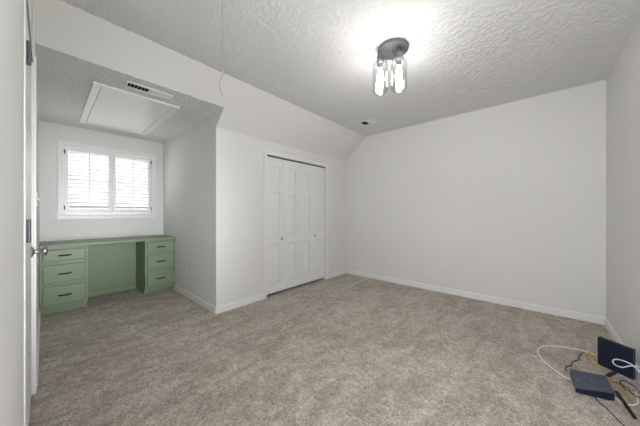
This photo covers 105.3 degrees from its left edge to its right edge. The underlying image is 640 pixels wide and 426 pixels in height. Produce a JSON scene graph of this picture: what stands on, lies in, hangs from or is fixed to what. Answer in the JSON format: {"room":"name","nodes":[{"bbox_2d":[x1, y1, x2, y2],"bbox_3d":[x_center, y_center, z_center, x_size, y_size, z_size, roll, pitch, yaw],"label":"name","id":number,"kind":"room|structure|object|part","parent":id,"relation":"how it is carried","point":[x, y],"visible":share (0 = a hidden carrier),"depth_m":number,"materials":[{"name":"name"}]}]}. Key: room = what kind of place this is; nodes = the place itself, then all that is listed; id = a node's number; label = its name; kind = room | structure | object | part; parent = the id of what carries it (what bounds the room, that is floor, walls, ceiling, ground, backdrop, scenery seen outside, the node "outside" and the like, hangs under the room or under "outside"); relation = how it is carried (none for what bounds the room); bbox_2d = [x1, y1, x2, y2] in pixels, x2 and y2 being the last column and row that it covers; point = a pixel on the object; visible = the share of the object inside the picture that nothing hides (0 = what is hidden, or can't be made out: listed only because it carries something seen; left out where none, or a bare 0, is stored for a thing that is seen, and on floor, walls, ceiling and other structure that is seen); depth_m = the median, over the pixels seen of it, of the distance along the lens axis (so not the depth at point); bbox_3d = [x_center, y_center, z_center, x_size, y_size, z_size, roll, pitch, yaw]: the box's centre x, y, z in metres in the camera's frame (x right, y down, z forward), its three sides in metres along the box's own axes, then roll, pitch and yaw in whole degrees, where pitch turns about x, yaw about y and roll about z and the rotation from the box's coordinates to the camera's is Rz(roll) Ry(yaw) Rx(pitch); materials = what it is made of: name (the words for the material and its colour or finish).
{"room":"empty bedroom","nodes":[
{"label":"empty bedroom","id":0,"kind":"room"},
{"bbox_2d":[0,0,39,425],"bbox_3d":[-1.553,-0.107,1.219,4.974,2.440,0.151,0,0,42],"label":"wall","id":1,"kind":"structure","parent":0,"point":[11,11],"depth_m":0.62,"materials":[{"name":"paint"}]},
{"bbox_2d":[24,0,32,425],"bbox_3d":[-1.446,0.073,1.214,0.835,2.080,0.007,0,0,42],"label":"trim","id":2,"kind":"structure","parent":1,"relation":"attached to","point":[28,5],"depth_m":0.94,"materials":[{"name":"white paint"}]},
{"bbox_2d":[34,56,36,393],"bbox_3d":[-1.773,0.073,1.520,0.060,2.080,0.008,0,0,42],"label":"trim","id":3,"kind":"structure","parent":1,"relation":"attached to","point":[35,60],"depth_m":1.50,"materials":[{"name":"white paint"}]},
{"bbox_2d":[26,10,47,425],"bbox_3d":[-1.458,0.089,1.242,0.773,2.007,0.104,0,0,42],"label":"door","id":4,"kind":"structure","parent":1,"relation":"in","point":[30,251],"depth_m":1.23,"materials":[{"name":"white paint"}]},
{"bbox_3d":[-1.690,0.231,1.471,0.066,0.066,0.069,0,0,42],"label":"knob","id":5,"kind":"part","parent":4,"relation":"part of","materials":[{"name":"silver metal"}]},
{"bbox_2d":[37,311,40,387],"bbox_3d":[-1.700,1.075,1.451,3.390,0.076,0.023,0,0,42],"label":"baseboard","id":6,"kind":"structure","parent":1,"relation":"attached to","point":[39,316],"depth_m":1.98,"materials":[{"name":"white paint"}]},
{"bbox_2d":[40,120,162,241],"bbox_3d":[-3.037,-0.002,3.400,0.140,2.229,1.653,0,0,42],"label":"wall","id":7,"kind":"structure","parent":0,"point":[52,228],"depth_m":3.22,"materials":[{"name":"paint"}]},
{"bbox_2d":[64,146,111,212],"bbox_3d":[-3.079,-0.422,3.254,0.070,0.848,0.468,0,0,42],"label":"window shutter","id":8,"kind":"object","parent":7,"relation":"attached to","point":[72,151],"visible":1,"depth_m":3.24,"materials":[{"name":"white paint"}]},
{"bbox_3d":[-3.055,-0.424,3.236,0.010,0.703,0.012,0,0,42],"label":"tilt rod","id":9,"kind":"part","parent":8,"relation":"part of","materials":[{"name":"white paint"}]},
{"bbox_2d":[55,140,157,218],"bbox_3d":[-2.955,-0.413,3.458,0.165,0.982,1.090,0,0,42],"label":"window","id":10,"kind":"structure","parent":7,"relation":"attached to","point":[61,215],"depth_m":3.29,"materials":[{"name":"white paint"}]},
{"bbox_3d":[-3.001,-0.422,3.500,0.040,0.860,0.940,0,0,42],"label":"sash","id":11,"kind":"part","parent":10,"relation":"part of","materials":[{"name":"white paint"}]},
{"bbox_2d":[112,153,151,212],"bbox_3d":[-2.767,-0.422,3.606,0.070,0.848,0.468,0,0,42],"label":"window shutter","id":12,"kind":"object","parent":7,"relation":"attached to","point":[128,207],"visible":1,"depth_m":3.58,"materials":[{"name":"white paint"}]},
{"bbox_3d":[-2.745,-0.424,3.585,0.010,0.703,0.012,0,0,42],"label":"tilt rod","id":13,"kind":"part","parent":12,"relation":"part of","materials":[{"name":"white paint"}]},
{"bbox_2d":[35,43,231,142],"bbox_3d":[-2.234,-1.164,2.767,2.101,0.105,1.513,0,0,42],"label":"ceiling","id":14,"kind":"structure","parent":0,"point":[64,80],"depth_m":2.31,"materials":[{"name":"white paint"}]},
{"bbox_2d":[79,81,179,134],"bbox_3d":[-2.193,-1.106,2.756,1.340,0.020,0.670,0,0,42],"label":"attic hatch","id":15,"kind":"object","parent":14,"relation":"attached to","point":[106,106],"visible":1,"depth_m":2.62,"materials":[{"name":"white paint"}]},
{"bbox_2d":[124,80,172,99],"bbox_3d":[-1.547,-1.110,2.218,0.113,0.012,0.349,0,0,42],"label":"ceiling vent","id":16,"kind":"object","parent":14,"relation":"in","point":[129,84],"visible":1,"depth_m":2.20,"materials":[{"name":"white paint"}]},
{"bbox_2d":[163,107,232,306],"bbox_3d":[-1.721,-0.002,3.270,2.001,2.229,0.100,0,0,42],"label":"wall","id":17,"kind":"structure","parent":0,"point":[193,159],"depth_m":3.02,"materials":[{"name":"paint"}]},
{"bbox_2d":[174,285,215,313],"bbox_3d":[-1.626,1.075,3.111,1.297,0.076,0.012,0,0,42],"label":"baseboard","id":18,"kind":"structure","parent":17,"relation":"attached to","point":[201,302],"depth_m":3.01,"materials":[{"name":"white paint"}]},
{"bbox_2d":[33,0,364,161],"bbox_3d":[-0.646,-1.178,2.980,0.498,0.450,4.200,0,0,42],"label":"ceiling","id":19,"kind":"structure","parent":0,"point":[61,26],"depth_m":2.19,"materials":[{"name":"paint"}]},
{"bbox_2d":[225,129,345,303],"bbox_3d":[-0.338,0.080,3.679,0.100,2.066,2.347,0,0,42],"label":"wall","id":20,"kind":"structure","parent":0,"point":[244,154],"depth_m":3.03,"materials":[{"name":"paint"}]},
{"bbox_2d":[216,269,345,313],"bbox_3d":[-0.334,1.075,3.599,0.012,0.076,2.459,0,0,42],"label":"baseboard","id":21,"kind":"structure","parent":20,"relation":"attached to","point":[239,303],"depth_m":2.94,"materials":[{"name":"white paint"}]},
{"bbox_2d":[267,156,298,294],"bbox_3d":[-0.514,0.165,3.437,0.062,1.833,0.588,0,0,42],"label":"door","id":22,"kind":"structure","parent":20,"relation":"in","point":[282,175],"depth_m":3.41,"materials":[{"name":"white paint"}]},
{"bbox_2d":[264,149,327,298],"bbox_3d":[-0.294,0.145,3.640,0.018,1.935,1.295,0,0,42],"label":"trim","id":23,"kind":"structure","parent":20,"relation":"attached to","point":[266,152],"depth_m":3.19,"materials":[{"name":"white paint"}]},
{"bbox_2d":[267,155,324,167],"bbox_3d":[-0.326,-0.764,3.669,0.032,0.014,1.195,0,0,42],"label":"trim","id":24,"kind":"structure","parent":20,"relation":"attached to","point":[267,155],"depth_m":3.59,"materials":[{"name":"grey metal"}]},
{"bbox_2d":[299,163,323,284],"bbox_3d":[-0.120,0.165,3.881,0.062,1.833,0.588,0,0,42],"label":"door","id":25,"kind":"structure","parent":20,"relation":"in","point":[311,178],"depth_m":3.87,"materials":[{"name":"white paint"}]},
{"bbox_2d":[29,273,639,425],"bbox_3d":[-0.212,1.173,2.595,5.394,0.120,4.400,0,0,42],"label":"floor","id":26,"kind":"structure","parent":0,"point":[345,349],"depth_m":1.80,"materials":[{"name":"beige carpet"}]},
{"bbox_2d":[39,245,87,315],"bbox_3d":[-3.022,0.746,2.879,0.567,0.735,0.376,0,0,42],"label":"base cabinet","id":27,"kind":"object","parent":26,"relation":"on","point":[63,272],"visible":0.96,"depth_m":2.71,"materials":[{"name":"green paint"}]},
{"bbox_3d":[-2.842,0.466,2.719,0.019,0.127,0.332,0,0,42],"label":"drawer","id":28,"kind":"part","parent":27,"relation":"part of","materials":[{"name":"green paint"}]},
{"bbox_3d":[-2.842,0.666,2.719,0.019,0.198,0.332,0,0,42],"label":"drawer","id":29,"kind":"part","parent":27,"relation":"part of","materials":[{"name":"green paint"}]},
{"bbox_3d":[-2.842,0.903,2.719,0.019,0.204,0.332,0,0,42],"label":"drawer","id":30,"kind":"part","parent":27,"relation":"part of","materials":[{"name":"green paint"}]},
{"bbox_2d":[39,235,174,248],"bbox_3d":[-2.728,0.361,3.230,0.544,0.033,1.295,0,0,42],"label":"countertop","id":31,"kind":"structure","parent":27,"relation":"on","point":[81,242],"depth_m":3.06,"materials":[{"name":"green paint"}]},
{"bbox_2d":[88,242,135,296],"bbox_3d":[-2.915,0.747,3.409,0.026,0.733,0.558,0,0,42],"label":"panel","id":32,"kind":"object","parent":26,"relation":"on","point":[111,267],"visible":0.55,"depth_m":3.41,"materials":[{"name":"green paint"}]},
{"bbox_3d":[-2.909,1.075,3.405,0.012,0.076,0.558,0,0,42],"label":"moulding","id":33,"kind":"part","parent":32,"relation":"part of","materials":[{"name":"green paint"}]},
{"bbox_2d":[136,239,173,293],"bbox_3d":[-2.408,0.746,3.571,0.567,0.735,0.355,0,0,42],"label":"base cabinet","id":34,"kind":"object","parent":26,"relation":"on","point":[154,259],"visible":0.99,"depth_m":3.41,"materials":[{"name":"green paint"}]},
{"bbox_3d":[-2.228,0.466,3.411,0.019,0.127,0.311,0,0,42],"label":"drawer","id":35,"kind":"part","parent":34,"relation":"part of","materials":[{"name":"green paint"}]},
{"bbox_3d":[-2.228,0.666,3.411,0.019,0.198,0.311,0,0,42],"label":"drawer","id":36,"kind":"part","parent":34,"relation":"part of","materials":[{"name":"green paint"}]},
{"bbox_3d":[-2.228,0.903,3.411,0.019,0.204,0.311,0,0,42],"label":"drawer","id":37,"kind":"part","parent":34,"relation":"part of","materials":[{"name":"green paint"}]},
{"bbox_2d":[537,345,595,379],"bbox_3d":[1.837,1.105,1.875,0.585,0.017,0.269,0,0,-30],"label":"cable","id":38,"kind":"object","parent":26,"relation":"on","point":[568,378],"visible":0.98,"depth_m":1.95,"materials":[{"name":"white plastic"}]},
{"bbox_2d":[565,352,582,370],"bbox_3d":[1.901,1.106,1.824,0.438,0.012,0.028,0,0,-32],"label":"power cable","id":39,"kind":"object","parent":26,"relation":"on","point":[582,352],"visible":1,"depth_m":1.82,"materials":[{"name":"black plastic"}]},
{"bbox_2d":[570,369,614,400],"bbox_3d":[1.720,1.085,1.549,0.176,0.054,0.255,0,0,42],"label":"router","id":40,"kind":"object","parent":26,"relation":"on","point":[591,384],"visible":1,"depth_m":1.51,"materials":[{"name":"blue plastic"}]},
{"bbox_2d":[606,371,616,376],"bbox_3d":[1.916,1.059,1.603,0.077,0.025,0.016,0,0,-12],"label":"plug","id":41,"kind":"object","parent":40,"relation":"attached to","point":[612,373],"visible":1,"depth_m":1.60,"materials":[{"name":"black plastic"}]},
{"bbox_2d":[585,354,612,380],"bbox_3d":[1.984,1.095,1.734,0.081,0.032,0.388,0,0,32],"label":"cable","id":42,"kind":"object","parent":26,"relation":"on","point":[588,360],"visible":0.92,"depth_m":1.75,"materials":[{"name":"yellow plastic"}]},
{"bbox_2d":[594,396,624,425],"bbox_3d":[1.613,1.109,1.333,0.026,0.008,0.300,0,0,14],"label":"power cable","id":43,"kind":"object","parent":26,"relation":"on","point":[594,396],"visible":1,"depth_m":1.36,"materials":[{"name":"black plastic"}]},
{"bbox_2d":[598,336,635,379],"bbox_3d":[2.077,1.011,1.713,0.025,0.202,0.180,0,0,-12],"label":"router","id":44,"kind":"object","parent":26,"relation":"on","point":[608,350],"visible":0.96,"depth_m":1.70,"materials":[{"name":"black plastic"}]},
{"bbox_2d":[609,381,629,400],"bbox_3d":[1.842,1.086,1.492,0.034,0.027,0.159,0,0,20],"label":"cable","id":45,"kind":"object","parent":26,"relation":"on","point":[609,381],"visible":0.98,"depth_m":1.49,"materials":[{"name":"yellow plastic"}]},
{"bbox_2d":[614,390,637,419],"bbox_3d":[1.731,1.084,1.383,0.018,0.047,0.164,0,0,26],"label":"power adapter","id":46,"kind":"object","parent":26,"relation":"on","point":[620,397],"visible":1,"depth_m":1.37,"materials":[{"name":"black plastic"}]},
{"bbox_2d":[612,359,639,373],"bbox_3d":[1.995,1.044,1.526,0.096,0.133,0.242,0,0,14],"label":"cable","id":47,"kind":"object","parent":26,"relation":"on","point":[630,365],"visible":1,"depth_m":1.61,"materials":[{"name":"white plastic"}]},
{"bbox_2d":[612,380,639,397],"bbox_3d":[1.955,1.103,1.534,0.113,0.014,0.156,0,0,2],"label":"power cable","id":48,"kind":"object","parent":26,"relation":"on","point":[620,380],"visible":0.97,"depth_m":1.55,"materials":[{"name":"black plastic"}]},
{"bbox_2d":[615,392,638,405],"bbox_3d":[1.859,1.105,1.452,0.204,0.016,0.067,0,0,-16],"label":"cable","id":49,"kind":"object","parent":26,"relation":"on","point":[617,399],"visible":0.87,"depth_m":1.43,"materials":[{"name":"white plastic"}]},
{"bbox_2d":[61,0,639,136],"bbox_3d":[0.619,-1.375,1.878,2.860,0.105,4.010,0,0,42],"label":"ceiling","id":50,"kind":"structure","parent":0,"point":[319,57],"depth_m":1.92,"materials":[{"name":"white paint"}]},
{"bbox_2d":[219,0,223,95],"bbox_3d":[-0.526,-0.974,1.303,0.029,0.706,0.016,0,0,23],"label":"pull cord","id":51,"kind":"object","parent":50,"relation":"hanging from","point":[222,0],"visible":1,"depth_m":1.30,"materials":[{"name":"white fabric"}]},
{"bbox_3d":[-0.528,-0.712,1.301,0.028,0.181,0.011,0,0,18],"label":"cord","id":52,"kind":"part","parent":51,"relation":"part of","materials":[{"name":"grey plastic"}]},
{"bbox_2d":[358,119,377,125],"bbox_3d":[0.699,-1.321,3.548,0.225,0.012,0.165,0,0,42],"label":"ceiling vent","id":53,"kind":"object","parent":50,"relation":"in","point":[369,121],"visible":1,"depth_m":3.55,"materials":[{"name":"white metal"}]},
{"bbox_2d":[372,37,408,94],"bbox_3d":[0.576,-1.145,1.964,0.258,0.365,0.246,0,0,42],"label":"ceiling light","id":54,"kind":"object","parent":50,"relation":"attached to","point":[391,49],"visible":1,"depth_m":1.92,"materials":[{"name":"grey"}]},
{"bbox_3d":[0.485,-1.094,1.963,0.050,0.136,0.050,0,0,42],"label":"light bulb","id":55,"kind":"part","parent":54,"relation":"part of","materials":[{"name":"white glass"}]},
{"bbox_2d":[377,51,383,69],"bbox_3d":[0.485,-1.229,1.963,0.056,0.140,0.056,0,0,42],"label":"socket","id":56,"kind":"object","parent":54,"relation":"attached to","point":[380,58],"depth_m":1.95,"materials":[{"name":"grey"}]},
{"bbox_3d":[0.621,-1.094,1.923,0.050,0.136,0.050,0,0,42],"label":"light bulb","id":57,"kind":"part","parent":54,"relation":"part of","materials":[{"name":"white glass"}]},
{"bbox_2d":[395,47,402,66],"bbox_3d":[0.621,-1.229,1.923,0.056,0.140,0.056,0,0,42],"label":"socket","id":58,"kind":"object","parent":54,"relation":"attached to","point":[398,50],"depth_m":1.91,"materials":[{"name":"grey"}]},
{"bbox_2d":[346,80,605,316],"bbox_3d":[1.520,-0.107,3.692,4.061,2.440,0.140,0,0,42],"label":"wall","id":59,"kind":"structure","parent":0,"point":[508,200],"depth_m":3.03,"materials":[{"name":"paint"}]},
{"bbox_2d":[346,269,605,324],"bbox_3d":[1.656,1.075,3.469,3.161,0.076,0.012,0,0,42],"label":"baseboard","id":60,"kind":"structure","parent":59,"relation":"attached to","point":[529,306],"depth_m":3.02,"materials":[{"name":"white paint"}]},
{"bbox_2d":[606,15,639,366],"bbox_3d":[1.567,-0.107,0.882,0.140,2.440,4.000,0,0,42],"label":"wall","id":61,"kind":"structure","parent":0,"point":[623,80],"depth_m":1.92,"materials":[{"name":"paint"}]},
{"bbox_2d":[604,318,639,382],"bbox_3d":[1.593,1.075,1.026,0.012,0.076,3.750,0,0,42],"label":"baseboard","id":62,"kind":"structure","parent":61,"relation":"attached to","point":[607,324],"depth_m":2.12,"materials":[{"name":"white paint"}]},
{"label":"outside","id":63,"kind":"structure","parent":0,"visible":0},
{"bbox_3d":[-0.210,4.113,3.529,85.000,0.200,75.000,0,0,42],"label":"ground","id":64,"kind":"structure","parent":63,"visible":0},
{"bbox_2d":[69,174,146,209],"bbox_3d":[-11.886,0.913,15.230,8.800,6.200,14.000,0,0,42],"label":"neighbouring house","id":65,"kind":"structure","parent":64,"relation":"on","point":[72,174],"depth_m":12.22,"materials":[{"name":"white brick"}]}
]}

